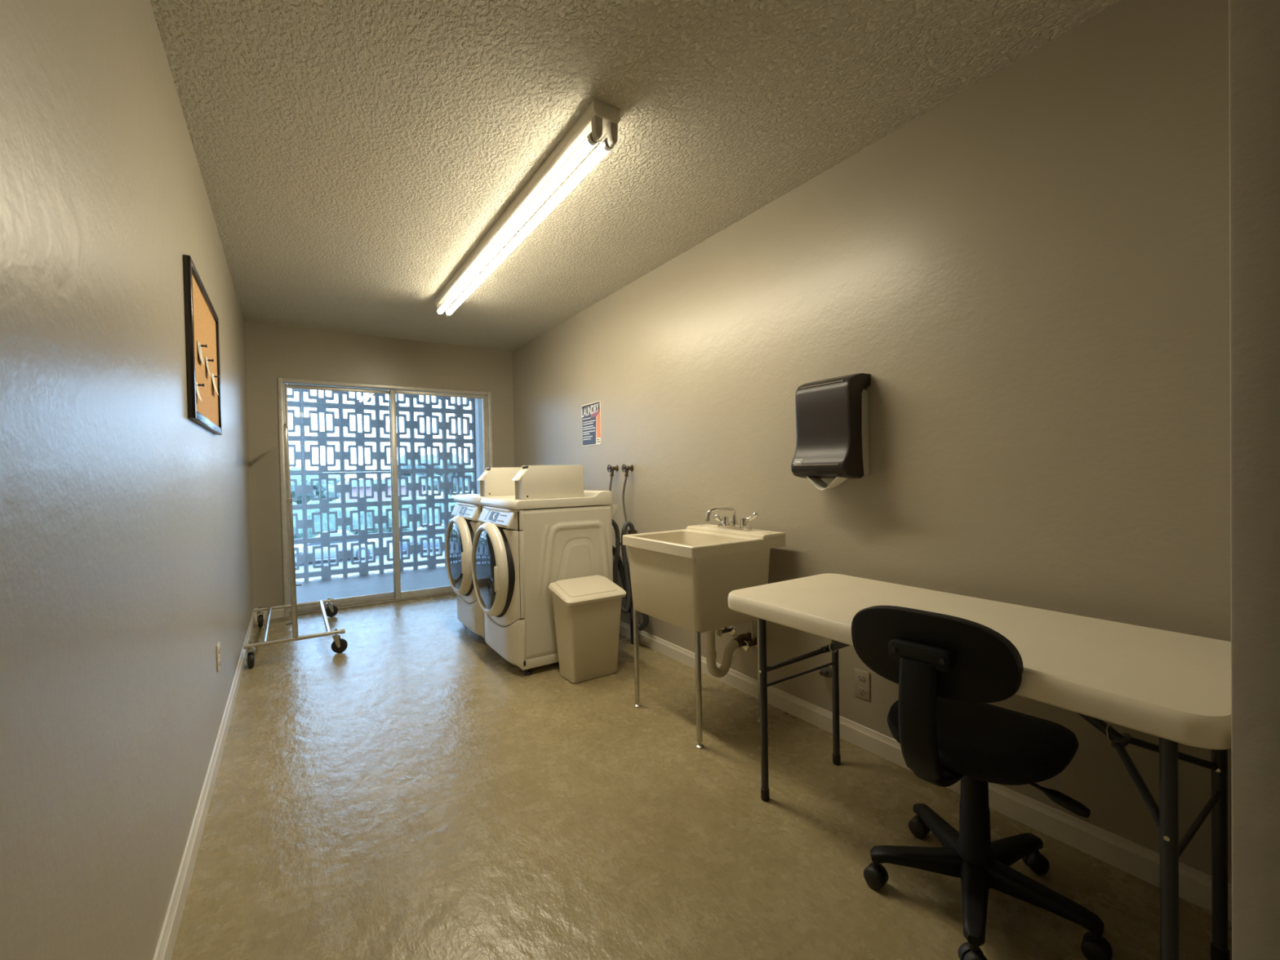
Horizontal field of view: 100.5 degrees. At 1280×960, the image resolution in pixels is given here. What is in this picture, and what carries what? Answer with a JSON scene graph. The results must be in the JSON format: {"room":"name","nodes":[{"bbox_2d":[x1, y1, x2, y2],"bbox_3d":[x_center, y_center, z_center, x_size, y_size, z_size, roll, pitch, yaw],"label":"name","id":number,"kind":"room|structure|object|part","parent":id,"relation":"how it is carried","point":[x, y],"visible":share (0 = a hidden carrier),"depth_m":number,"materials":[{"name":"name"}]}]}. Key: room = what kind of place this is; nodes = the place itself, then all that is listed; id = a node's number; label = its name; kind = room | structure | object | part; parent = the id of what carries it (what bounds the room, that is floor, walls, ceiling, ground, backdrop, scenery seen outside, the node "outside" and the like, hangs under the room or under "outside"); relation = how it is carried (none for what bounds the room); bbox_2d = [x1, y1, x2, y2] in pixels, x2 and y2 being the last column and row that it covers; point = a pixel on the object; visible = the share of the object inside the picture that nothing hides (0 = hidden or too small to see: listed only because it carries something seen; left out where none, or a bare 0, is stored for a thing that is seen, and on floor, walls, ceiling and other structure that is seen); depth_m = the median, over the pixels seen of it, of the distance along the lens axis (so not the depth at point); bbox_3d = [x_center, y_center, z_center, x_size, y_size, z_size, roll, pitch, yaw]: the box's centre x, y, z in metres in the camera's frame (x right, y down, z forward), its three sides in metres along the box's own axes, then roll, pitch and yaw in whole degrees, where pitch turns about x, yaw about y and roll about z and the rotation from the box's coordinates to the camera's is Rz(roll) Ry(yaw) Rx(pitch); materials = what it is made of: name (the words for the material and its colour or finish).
{"room":"laundry","nodes":[
{"label":"laundry","id":0,"kind":"room"},
{"bbox_2d":[0,0,253,959],"bbox_3d":[-1.089,-0.059,1.030,0.120,2.450,8.117,-2,1,-33],"label":"wall","id":1,"kind":"structure","parent":0,"point":[126,563],"depth_m":0.97,"materials":[{"name":"beige paint"}]},
{"bbox_2d":[182,254,222,435],"bbox_3d":[-1.746,-0.483,2.140,0.020,0.548,0.835,-2,1,-33],"label":"cork board","id":2,"kind":"object","parent":1,"relation":"attached to","point":[201,318],"visible":0.99,"depth_m":2.01,"materials":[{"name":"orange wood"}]},
{"bbox_2d":[195,382,204,401],"bbox_3d":[-1.562,-0.315,1.890,0.024,0.065,0.075,-2,1,-33],"label":"note","id":3,"kind":"object","parent":2,"relation":"attached to","point":[197,384],"visible":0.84,"depth_m":1.89,"materials":[{"name":"white paper"}]},
{"bbox_2d":[197,340,207,365],"bbox_3d":[-1.626,-0.472,1.982,0.024,0.075,0.100,-2,1,-33],"label":"note","id":4,"kind":"object","parent":2,"relation":"attached to","point":[199,346],"visible":1,"depth_m":1.98,"materials":[{"name":"paper"}]},
{"bbox_3d":[-1.750,-0.483,2.138,0.011,0.488,0.775,-2,1,-33],"label":"cork panel","id":5,"kind":"part","parent":2,"relation":"part of","materials":[{"name":"orange wood"}]},
{"bbox_2d":[204,355,213,377],"bbox_3d":[-1.734,-0.455,2.147,0.024,0.075,0.075,-2,1,-33],"label":"note","id":6,"kind":"object","parent":2,"relation":"attached to","point":[206,359],"visible":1,"depth_m":2.15,"materials":[{"name":"paper"}]},
{"bbox_2d":[211,372,219,395],"bbox_3d":[-1.845,-0.417,2.317,0.024,0.085,0.100,-2,1,-33],"label":"note","id":7,"kind":"object","parent":2,"relation":"attached to","point":[213,376],"visible":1,"depth_m":2.31,"materials":[{"name":"white paper"}]},
{"bbox_2d":[152,610,255,959],"bbox_3d":[-0.978,1.120,1.033,0.014,0.088,7.997,-2,1,-33],"label":"baseboard","id":8,"kind":"structure","parent":1,"relation":"attached to","point":[168,935],"depth_m":1.66,"materials":[{"name":"white paint"}]},
{"bbox_2d":[216,641,220,672],"bbox_3d":[-1.829,0.767,2.312,0.009,0.116,0.072,-2,1,-33],"label":"wall outlet","id":9,"kind":"object","parent":1,"relation":"attached to","point":[218,648],"visible":1,"depth_m":2.29,"materials":[{"name":"white plastic"}]},
{"bbox_2d":[289,565,450,603],"bbox_3d":[-3.741,1.236,5.122,5.700,0.146,1.633,-2,1,-33],"label":"floor","id":10,"kind":"structure","parent":0,"point":[437,576],"depth_m":5.80,"materials":[{"name":"concrete"}]},
{"bbox_2d":[284,388,476,582],"bbox_3d":[-4.005,0.116,5.978,4.288,2.728,0.090,-2,1,-33],"label":"screen","id":11,"kind":"object","parent":10,"relation":"attached to","point":[326,572],"visible":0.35,"depth_m":6.46,"materials":[{"name":"grey concrete"}]},
{"bbox_2d":[244,321,514,610],"bbox_3d":[-2.290,-0.093,5.024,2.252,2.450,0.120,-2,1,-33],"label":"wall","id":12,"kind":"structure","parent":0,"point":[273,352],"depth_m":4.60,"materials":[{"name":"beige paint"}]},
{"bbox_2d":[254,608,284,621],"bbox_3d":[-3.084,1.112,4.425,0.211,0.088,0.014,-2,1,-33],"label":"baseboard","id":13,"kind":"structure","parent":12,"relation":"attached to","point":[277,613],"depth_m":4.44,"materials":[{"name":"white paint"}]},
{"bbox_2d":[277,377,493,617],"bbox_3d":[-2.285,0.126,5.008,1.811,2.012,0.112,-2,1,-33],"label":"door","id":14,"kind":"structure","parent":12,"relation":"in","point":[396,595],"depth_m":4.95,"materials":[{"name":"metal"}]},
{"bbox_3d":[-2.663,0.146,4.802,0.860,1.956,0.026,-2,1,-33],"label":"sliding panel","id":15,"kind":"part","parent":14,"relation":"part of","materials":[{"name":"glass"}]},
{"bbox_3d":[-1.933,0.127,5.207,0.889,1.956,0.026,-2,1,-33],"label":"sliding panel","id":16,"kind":"part","parent":14,"relation":"part of","materials":[{"name":"glass"}]},
{"bbox_2d":[474,398,484,493],"bbox_3d":[-1.546,-0.056,6.638,0.545,2.600,1.763,-2,1,-33],"label":"wall","id":17,"kind":"structure","parent":0,"point":[477,402],"depth_m":7.02,"materials":[{"name":"paint"}]},
{"bbox_2d":[150,0,1120,351],"bbox_3d":[0.375,-1.400,1.916,3.605,0.150,8.237,-2,1,-33],"label":"ceiling","id":18,"kind":"structure","parent":0,"point":[352,156],"depth_m":1.93,"materials":[{"name":"beige paint"}]},
{"bbox_2d":[434,98,620,316],"bbox_3d":[-0.781,-1.255,2.882,0.109,0.123,2.436,-2,1,-33],"label":"fluorescent light","id":19,"kind":"object","parent":18,"relation":"attached to","point":[600,118],"visible":1,"depth_m":2.30,"materials":[{"name":"white metal"}]},
{"bbox_3d":[-0.116,-1.289,1.866,0.109,0.052,0.008,-2,1,-33],"label":"plate","id":20,"kind":"part","parent":19,"relation":"part of","materials":[{"name":"white metal"}]},
{"bbox_2d":[171,593,1231,959],"bbox_3d":[0.425,1.199,1.953,3.605,0.150,8.237,-2,1,-33],"label":"floor","id":21,"kind":"structure","parent":0,"point":[406,792],"depth_m":1.75,"materials":[{"name":"beige concrete"}]},
{"bbox_2d":[243,423,347,667],"bbox_3d":[-2.504,0.392,3.869,0.572,1.522,1.176,-2,1,-33],"label":"rack","id":22,"kind":"object","parent":21,"relation":"on","point":[339,645],"visible":1,"depth_m":3.39,"materials":[{"name":"silver metal"}]},
{"bbox_3d":[-2.380,-0.097,3.597,0.035,0.543,0.554,-2,1,-33],"label":"hanging rail","id":23,"kind":"part","parent":22,"relation":"part of","materials":[{"name":"silver metal"}]},
{"bbox_3d":[-2.789,1.012,4.308,0.534,0.027,0.027,-2,1,-33],"label":"rail","id":24,"kind":"part","parent":22,"relation":"part of","materials":[{"name":"silver metal"}]},
{"bbox_3d":[-2.197,1.014,3.404,0.534,0.027,0.027,-2,1,-33],"label":"rail","id":25,"kind":"part","parent":22,"relation":"part of","materials":[{"name":"silver metal"}]},
{"bbox_2d":[444,466,521,638],"bbox_3d":[-1.025,0.515,4.054,0.785,1.213,0.691,-2,1,-33],"label":"washing machine","id":26,"kind":"object","parent":21,"relation":"on","point":[461,530],"visible":0.3,"depth_m":3.75,"materials":[{"name":"beige paint"}]},
{"bbox_3d":[-1.319,0.547,3.862,0.058,0.486,0.486,-2,1,-33],"label":"door glass","id":27,"kind":"part","parent":26,"relation":"part of","materials":[{"name":"clear glass"}]},
{"bbox_3d":[-1.206,0.567,3.639,0.030,0.148,0.014,-1,1,31],"label":"door handle","id":28,"kind":"part","parent":26,"relation":"part of","materials":[{"name":"white plastic"}]},
{"bbox_3d":[-1.285,0.224,3.878,0.037,0.074,0.558,-2,1,-33],"label":"label plate","id":29,"kind":"part","parent":26,"relation":"part of","materials":[{"name":"white plastic"}]},
{"bbox_3d":[-1.274,0.229,3.885,0.062,0.100,0.582,-2,1,-33],"label":"control panel","id":30,"kind":"part","parent":26,"relation":"part of","materials":[{"name":"grey plastic"}]},
{"bbox_3d":[-1.259,0.229,3.901,0.040,0.115,0.676,-2,1,-33],"label":"panel","id":31,"kind":"part","parent":26,"relation":"part of","materials":[{"name":"grey plastic"}]},
{"bbox_3d":[-1.254,0.932,3.905,0.061,0.269,0.676,-2,1,-33],"label":"panel","id":32,"kind":"part","parent":26,"relation":"part of","materials":[{"name":"white metal"}]},
{"bbox_3d":[-1.259,0.587,3.901,0.057,0.594,0.676,-2,1,-33],"label":"panel","id":33,"kind":"part","parent":26,"relation":"part of","materials":[{"name":"beige ceramic"}]},
{"bbox_2d":[453,493,513,504],"bbox_3d":[-1.013,0.118,4.061,0.628,0.085,0.680,-2,1,-33],"label":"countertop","id":34,"kind":"structure","parent":26,"relation":"on","point":[475,499],"depth_m":3.85,"materials":[{"name":"metal"}]},
{"bbox_2d":[471,465,617,675],"bbox_3d":[-0.638,0.516,3.464,0.785,1.213,0.691,-2,1,-33],"label":"washing machine","id":35,"kind":"object","parent":21,"relation":"on","point":[553,529],"visible":0.87,"depth_m":3.15,"materials":[{"name":"beige paint"}]},
{"bbox_3d":[-0.932,0.548,3.272,0.058,0.486,0.486,-2,1,-33],"label":"door glass","id":36,"kind":"part","parent":35,"relation":"part of","materials":[{"name":"clear glass"}]},
{"bbox_3d":[-0.898,0.225,3.287,0.037,0.074,0.558,-2,1,-33],"label":"label plate","id":37,"kind":"part","parent":35,"relation":"part of","materials":[{"name":"white plastic"}]},
{"bbox_3d":[-0.819,0.568,3.048,0.030,0.148,0.014,-1,1,31],"label":"door handle","id":38,"kind":"part","parent":35,"relation":"part of","materials":[{"name":"white plastic"}]},
{"bbox_3d":[-0.887,0.230,3.294,0.062,0.100,0.582,-2,1,-33],"label":"control panel","id":39,"kind":"part","parent":35,"relation":"part of","materials":[{"name":"white plastic"}]},
{"bbox_3d":[-0.872,0.230,3.310,0.040,0.115,0.676,-2,1,-33],"label":"panel","id":40,"kind":"part","parent":35,"relation":"part of","materials":[{"name":"white plastic"}]},
{"bbox_3d":[-0.867,0.933,3.315,0.061,0.269,0.676,-2,1,-33],"label":"panel","id":41,"kind":"part","parent":35,"relation":"part of","materials":[{"name":"white metal"}]},
{"bbox_3d":[-0.872,0.588,3.311,0.057,0.594,0.676,-2,1,-33],"label":"panel","id":42,"kind":"part","parent":35,"relation":"part of","materials":[{"name":"beige ceramic"}]},
{"bbox_2d":[480,489,611,509],"bbox_3d":[-0.626,0.119,3.471,0.628,0.085,0.680,-2,1,-33],"label":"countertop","id":43,"kind":"structure","parent":35,"relation":"on","point":[590,497],"depth_m":3.22,"materials":[{"name":"metal"}]},
{"bbox_3d":[-0.416,0.595,3.205,0.582,0.843,0.014,-2,1,-33],"label":"panel","id":44,"kind":"part","parent":35,"relation":"part of","materials":[{"name":"beige paint"}]},
{"bbox_2d":[612,545,648,631],"bbox_3d":[-0.085,0.690,3.540,0.340,0.584,0.109,-1,1,26],"label":"hose","id":45,"kind":"object","parent":35,"relation":"attached to","point":[620,567],"visible":0.38,"depth_m":3.55,"materials":[{"name":"black rubber"}]},
{"bbox_2d":[548,574,626,683],"bbox_3d":[-0.301,0.853,3.083,0.388,0.538,0.280,-2,1,-33],"label":"wastebasket","id":46,"kind":"object","parent":21,"relation":"on","point":[587,610],"visible":1,"depth_m":3.00,"materials":[{"name":"beige plastic"}]},
{"bbox_3d":[-0.305,0.635,3.080,0.388,0.090,0.280,-2,1,-33],"label":"lid","id":47,"kind":"part","parent":46,"relation":"part of","materials":[{"name":"beige plastic"}]},
{"bbox_2d":[627,529,636,644],"bbox_3d":[-0.045,0.724,3.607,0.063,0.771,0.063,-2,1,-33],"label":"standpipe","id":48,"kind":"object","parent":21,"relation":"on","point":[629,532],"visible":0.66,"depth_m":3.59,"materials":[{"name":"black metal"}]},
{"bbox_2d":[611,519,634,613],"bbox_3d":[-0.120,0.557,3.524,0.244,0.638,0.107,-2,1,-33],"label":"hose","id":49,"kind":"object","parent":48,"relation":"hanging from","point":[625,610],"visible":0.72,"depth_m":3.52,"materials":[{"name":"black rubber"}]},
{"bbox_2d":[622,524,786,748],"bbox_3d":[0.301,0.682,2.553,0.554,0.871,0.558,-2,1,-33],"label":"utility sink","id":50,"kind":"object","parent":21,"relation":"on","point":[685,579],"visible":0.89,"depth_m":2.34,"materials":[{"name":"beige plastic"}]},
{"bbox_3d":[-0.018,0.862,2.642,0.024,0.478,0.024,-2,1,-33],"label":"leg","id":51,"kind":"part","parent":50,"relation":"part of","materials":[{"name":"metal"}]},
{"bbox_3d":[0.247,0.862,2.238,0.024,0.478,0.024,-2,1,-33],"label":"leg","id":52,"kind":"part","parent":50,"relation":"part of","materials":[{"name":"metal"}]},
{"bbox_2d":[622,528,785,633],"bbox_3d":[0.297,0.451,2.550,0.554,0.370,0.558,-2,1,-33],"label":"tub","id":53,"kind":"object","parent":50,"relation":"in","point":[685,579],"depth_m":2.34,"materials":[{"name":"beige plastic"}]},
{"bbox_2d":[705,630,751,677],"bbox_3d":[0.451,0.781,2.633,0.345,0.334,0.078,-2,1,-43],"label":"trap","id":54,"kind":"object","parent":50,"relation":"attached to","point":[710,652],"visible":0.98,"depth_m":2.55,"materials":[{"name":"white plastic"}]},
{"bbox_2d":[705,506,758,531],"bbox_3d":[0.427,0.189,2.593,0.196,0.116,0.235,-2,1,-33],"label":"faucet","id":55,"kind":"object","parent":50,"relation":"on","point":[734,525],"visible":1,"depth_m":2.61,"materials":[{"name":"silver metal"}]},
{"bbox_3d":[0.404,0.192,2.691,0.063,0.037,0.028,-2,1,-33],"label":"blade handle","id":56,"kind":"part","parent":55,"relation":"part of","materials":[{"name":"silver metal"}]},
{"bbox_3d":[0.401,0.178,2.622,0.184,0.093,0.042,-1,1,-21],"label":"spout","id":57,"kind":"part","parent":55,"relation":"part of","materials":[{"name":"silver metal"}]},
{"bbox_3d":[0.535,0.178,2.570,0.079,0.046,0.026,0,1,42],"label":"blade handle","id":58,"kind":"part","parent":55,"relation":"part of","materials":[{"name":"silver metal"}]},
{"bbox_3d":[0.553,0.853,2.451,0.024,0.478,0.024,-2,1,-33],"label":"leg","id":59,"kind":"part","parent":50,"relation":"part of","materials":[{"name":"metal"}]},
{"bbox_2d":[728,573,1231,959],"bbox_3d":[0.873,0.754,1.531,0.598,0.735,1.214,-2,1,-33],"label":"folding table","id":60,"kind":"object","parent":21,"relation":"on","point":[1175,687],"visible":0.88,"depth_m":1.21,"materials":[{"name":"beige plastic"}]},
{"bbox_3d":[0.434,0.769,1.871,0.026,0.652,0.026,-2,1,-33],"label":"leg","id":61,"kind":"part","parent":60,"relation":"part of","materials":[{"name":"black metal"}]},
{"bbox_3d":[0.538,0.633,1.867,0.218,0.086,0.017,-1,1,1],"label":"brace arm","id":62,"kind":"part","parent":60,"relation":"part of"},
{"bbox_3d":[0.766,0.759,2.088,0.026,0.652,0.026,-2,1,-33],"label":"leg","id":63,"kind":"part","parent":60,"relation":"part of","materials":[{"name":"black metal"}]},
{"bbox_3d":[1.039,0.634,1.103,0.017,0.086,0.218,-1,1,22],"label":"brace arm","id":64,"kind":"part","parent":60,"relation":"part of"},
{"bbox_3d":[1.001,0.770,1.007,0.026,0.652,0.026,-2,1,-33],"label":"leg","id":65,"kind":"part","parent":60,"relation":"part of","materials":[{"name":"black metal"}]},
{"bbox_3d":[1.225,0.629,1.225,0.216,0.086,0.017,-1,1,1],"label":"brace arm","id":66,"kind":"part","parent":60,"relation":"part of"},
{"bbox_3d":[1.333,0.761,1.224,0.026,0.652,0.026,-2,1,-33],"label":"leg","id":67,"kind":"part","parent":60,"relation":"part of","materials":[{"name":"black metal"}]},
{"bbox_2d":[851,605,1112,959],"bbox_3d":[0.865,0.709,1.388,0.642,0.830,0.524,-2,1,-33],"label":"office chair","id":68,"kind":"object","parent":21,"relation":"on","point":[946,668],"visible":1,"depth_m":1.26,"materials":[{"name":"black fabric"}]},
{"bbox_3d":[0.771,1.034,1.455,0.262,0.060,0.068,-1,1,12],"label":"arm","id":69,"kind":"part","parent":68,"relation":"part of","materials":[{"name":"black plastic"}]},
{"bbox_3d":[0.890,1.031,1.559,0.068,0.060,0.262,-1,1,-4],"label":"arm","id":70,"kind":"part","parent":68,"relation":"part of","materials":[{"name":"black plastic"}]},
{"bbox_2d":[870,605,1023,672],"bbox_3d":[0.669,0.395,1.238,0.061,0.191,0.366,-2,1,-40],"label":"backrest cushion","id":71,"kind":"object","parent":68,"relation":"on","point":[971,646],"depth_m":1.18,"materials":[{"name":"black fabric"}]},
{"bbox_3d":[0.829,1.035,1.318,0.068,0.060,0.262,-1,1,33],"label":"arm","id":72,"kind":"part","parent":68,"relation":"part of","materials":[{"name":"black plastic"}]},
{"bbox_3d":[0.891,0.673,1.414,0.429,0.086,0.411,-2,1,-33],"label":"seat","id":73,"kind":"part","parent":68,"relation":"part of","materials":[{"name":"black fabric"}]},
{"bbox_3d":[1.020,1.029,1.478,0.262,0.060,0.068,-1,1,-22],"label":"arm","id":74,"kind":"part","parent":68,"relation":"part of","materials":[{"name":"black plastic"}]},
{"bbox_3d":[0.986,1.032,1.330,0.068,0.060,0.262,-2,1,-41],"label":"arm","id":75,"kind":"part","parent":68,"relation":"part of","materials":[{"name":"black plastic"}]},
{"bbox_3d":[0.945,0.725,1.239,0.027,0.028,0.170,-1,1,-21],"label":"height lever","id":76,"kind":"part","parent":68,"relation":"part of","materials":[{"name":"black plastic"}]},
{"bbox_2d":[511,0,1231,884],"bbox_3d":[0.130,-0.118,3.495,0.120,2.450,5.330,-2,1,-33],"label":"wall","id":77,"kind":"structure","parent":0,"point":[1028,275],"depth_m":1.78,"materials":[{"name":"beige paint"}]},
{"bbox_2d":[581,400,601,446],"bbox_3d":[-0.381,-0.434,4.145,0.006,0.328,0.308,-2,1,-33],"label":"sign","id":78,"kind":"object","parent":77,"relation":"attached to","point":[591,412],"visible":1,"depth_m":4.13,"materials":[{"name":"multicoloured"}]},
{"bbox_2d":[607,464,618,476],"bbox_3d":[-0.194,-0.068,3.819,0.069,0.088,0.056,-2,1,-33],"label":"bib","id":79,"kind":"object","parent":77,"relation":"attached to","point":[611,468],"visible":1,"depth_m":3.81,"materials":[{"name":"gold metal"}]},
{"bbox_2d":[606,476,612,505],"bbox_3d":[-0.322,0.196,3.819,0.261,0.445,0.041,-1,1,-5],"label":"supply hose","id":80,"kind":"object","parent":79,"relation":"hanging from","point":[611,479],"visible":0.23,"depth_m":3.81,"materials":[{"name":"grey rubber"}]},
{"bbox_2d":[611,465,618,471],"bbox_3d":[-0.190,-0.083,3.821,0.058,0.048,0.048,-2,1,-33],"label":"tap","id":81,"kind":"object","parent":79,"relation":"on","point":[613,468],"depth_m":3.82,"materials":[{"name":"gold metal"}]},
{"bbox_2d":[621,464,633,476],"bbox_3d":[-0.084,-0.065,3.651,0.069,0.088,0.056,-2,1,-33],"label":"bib","id":82,"kind":"object","parent":77,"relation":"attached to","point":[625,468],"visible":1,"depth_m":3.64,"materials":[{"name":"gold metal"}]},
{"bbox_2d":[614,476,627,547],"bbox_3d":[-0.216,0.247,3.662,0.270,0.544,0.048,-1,1,0],"label":"supply hose","id":83,"kind":"object","parent":82,"relation":"hanging from","point":[625,478],"visible":0.62,"depth_m":3.66,"materials":[{"name":"grey rubber"}]},
{"bbox_2d":[626,464,633,471],"bbox_3d":[-0.080,-0.081,3.654,0.058,0.048,0.048,-2,1,-33],"label":"tap","id":84,"kind":"object","parent":82,"relation":"on","point":[630,468],"depth_m":3.65,"materials":[{"name":"gold metal"}]},
{"bbox_2d":[715,625,735,637],"bbox_3d":[0.450,0.572,2.837,0.098,0.526,0.059,-2,1,-33],"label":"shutoff valve","id":85,"kind":"object","parent":77,"relation":"attached to","point":[731,629],"visible":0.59,"depth_m":2.83,"materials":[{"name":"silver metal"}]},
{"bbox_3d":[0.424,0.806,2.820,0.023,0.050,0.050,-2,1,-33],"label":"oval handle","id":86,"kind":"part","parent":85,"relation":"part of","materials":[{"name":"silver metal"}]},
{"bbox_2d":[742,621,757,650],"bbox_3d":[0.557,0.583,2.674,0.098,0.546,0.059,-2,1,-33],"label":"shutoff valve","id":87,"kind":"object","parent":77,"relation":"attached to","point":[745,646],"visible":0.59,"depth_m":2.67,"materials":[{"name":"silver metal"}]},
{"bbox_3d":[0.531,0.827,2.657,0.023,0.050,0.050,-2,1,-33],"label":"oval handle","id":88,"kind":"part","parent":87,"relation":"part of","materials":[{"name":"silver metal"}]},
{"bbox_2d":[818,666,831,677],"bbox_3d":[0.810,0.849,2.350,0.045,0.055,0.055,-2,1,-33],"label":"cap","id":89,"kind":"object","parent":77,"relation":"attached to","point":[826,672],"visible":0.9,"depth_m":2.34,"materials":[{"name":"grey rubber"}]},
{"bbox_2d":[791,373,870,478],"bbox_3d":[0.786,-0.217,2.215,0.181,0.424,0.268,-2,1,-33],"label":"paper towel dispenser","id":90,"kind":"object","parent":77,"relation":"attached to","point":[833,428],"visible":1,"depth_m":2.15,"materials":[{"name":"plastic"}]},
{"bbox_2d":[806,476,847,490],"bbox_3d":[0.771,0.013,2.189,0.075,0.057,0.152,-2,1,-33],"label":"paper towel","id":91,"kind":"object","parent":90,"relation":"hanging from","point":[819,483],"visible":0.94,"depth_m":2.19,"materials":[{"name":"white paper"}]},
{"bbox_2d":[853,667,870,700],"bbox_3d":[0.922,0.849,2.212,0.009,0.116,0.072,-2,1,-33],"label":"wall outlet","id":92,"kind":"object","parent":77,"relation":"attached to","point":[861,678],"visible":1,"depth_m":2.21,"materials":[{"name":"white plastic"}]},
{"bbox_2d":[857,674,865,681],"bbox_3d":[0.919,0.822,2.210,0.004,0.028,0.034,-2,1,-33],"label":"receptacle","id":93,"kind":"object","parent":92,"relation":"attached to","point":[861,677],"depth_m":2.21,"materials":[{"name":"white plastic"}]},
{"bbox_2d":[857,687,865,694],"bbox_3d":[0.920,0.876,2.211,0.004,0.028,0.034,-2,1,-33],"label":"receptacle","id":94,"kind":"object","parent":92,"relation":"attached to","point":[861,691],"depth_m":2.21,"materials":[{"name":"white plastic"}]},
{"bbox_2d":[619,621,1231,921],"bbox_3d":[0.129,1.065,3.425,0.014,0.088,5.210,-2,1,-33],"label":"baseboard","id":95,"kind":"structure","parent":77,"relation":"attached to","point":[1141,862],"depth_m":1.72,"materials":[{"name":"white paint"}]},
{"bbox_2d":[1228,0,1279,959],"bbox_3d":[1.770,-0.118,1.312,1.995,2.450,0.120,-2,1,-33],"label":"wall","id":96,"kind":"structure","parent":0,"point":[1254,25],"depth_m":0.80,"materials":[{"name":"beige paint"}]},
{"label":"outside","id":97,"kind":"structure","parent":0,"visible":0},
{"bbox_2d":[306,490,473,503],"bbox_3d":[-48.239,3.713,101.110,150.000,0.250,138.000,-2,1,-33],"label":"lawn","id":98,"kind":"structure","parent":97,"point":[429,491],"depth_m":111.10,"materials":[{"name":"green plant"}]},
{"bbox_2d":[289,466,325,504],"bbox_3d":[-30.143,1.361,47.157,4.666,5.406,5.422,-1,1,3],"label":"tree","id":99,"kind":"object","parent":98,"relation":"on","point":[316,483],"visible":0.34,"depth_m":46.09,"materials":[{"name":"green plant"}]},
{"bbox_2d":[313,474,346,501],"bbox_3d":[-35.475,1.512,60.496,4.755,4.926,3.665,-1,1,11],"label":"tree","id":100,"kind":"object","parent":98,"relation":"on","point":[331,483],"visible":0.31,"depth_m":59.22,"materials":[{"name":"green plant"}]},
{"bbox_2d":[292,493,456,538],"bbox_3d":[-18.920,2.912,39.707,25.829,3.720,2.458,-2,1,-33],"label":"hedge","id":101,"kind":"object","parent":98,"relation":"on","point":[331,517],"visible":0.15,"depth_m":38.21,"materials":[{"name":"green plant"}]},
{"bbox_2d":[337,478,429,502],"bbox_3d":[-22.297,1.933,45.771,6.400,4.000,8.000,-2,1,-33],"label":"building","id":102,"kind":"structure","parent":98,"relation":"on","point":[361,481],"depth_m":42.28,"materials":[{"name":"paint"}]},
{"bbox_2d":[389,454,443,492],"bbox_3d":[-22.200,0.634,53.091,6.004,6.382,4.091,-1,1,-3],"label":"tree","id":103,"kind":"object","parent":98,"relation":"on","point":[402,458],"visible":0.19,"depth_m":52.25,"materials":[{"name":"green plant"}]},
{"bbox_2d":[427,453,472,497],"bbox_3d":[-20.746,0.396,57.605,6.010,6.672,6.033,-2,1,-33],"label":"tree","id":104,"kind":"object","parent":98,"relation":"on","point":[449,474],"visible":0.23,"depth_m":56.30,"materials":[{"name":"green plant"}]},
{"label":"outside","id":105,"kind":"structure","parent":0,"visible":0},
{"bbox_2d":[295,537,444,582],"bbox_3d":[-0.975,3.863,29.023,150.000,0.200,34.400,-2,1,-33],"label":"parking lot","id":106,"kind":"structure","parent":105,"point":[317,562],"depth_m":26.24,"materials":[{"name":"grey asphalt"}]},
{"bbox_2d":[293,529,377,565],"bbox_3d":[-15.604,3.341,26.844,4.457,1.470,1.780,-2,1,-33],"label":"parked car","id":107,"kind":"object","parent":106,"relation":"on","point":[332,550],"visible":0.32,"depth_m":26.32,"materials":[{"name":"silver metal"}]},
{"bbox_2d":[391,523,444,553],"bbox_3d":[-11.509,3.215,30.126,4.457,1.470,1.780,-2,1,-33],"label":"parked car","id":108,"kind":"object","parent":106,"relation":"on","point":[410,537],"visible":0.14,"depth_m":29.06,"materials":[{"name":"grey paint"}]}
]}

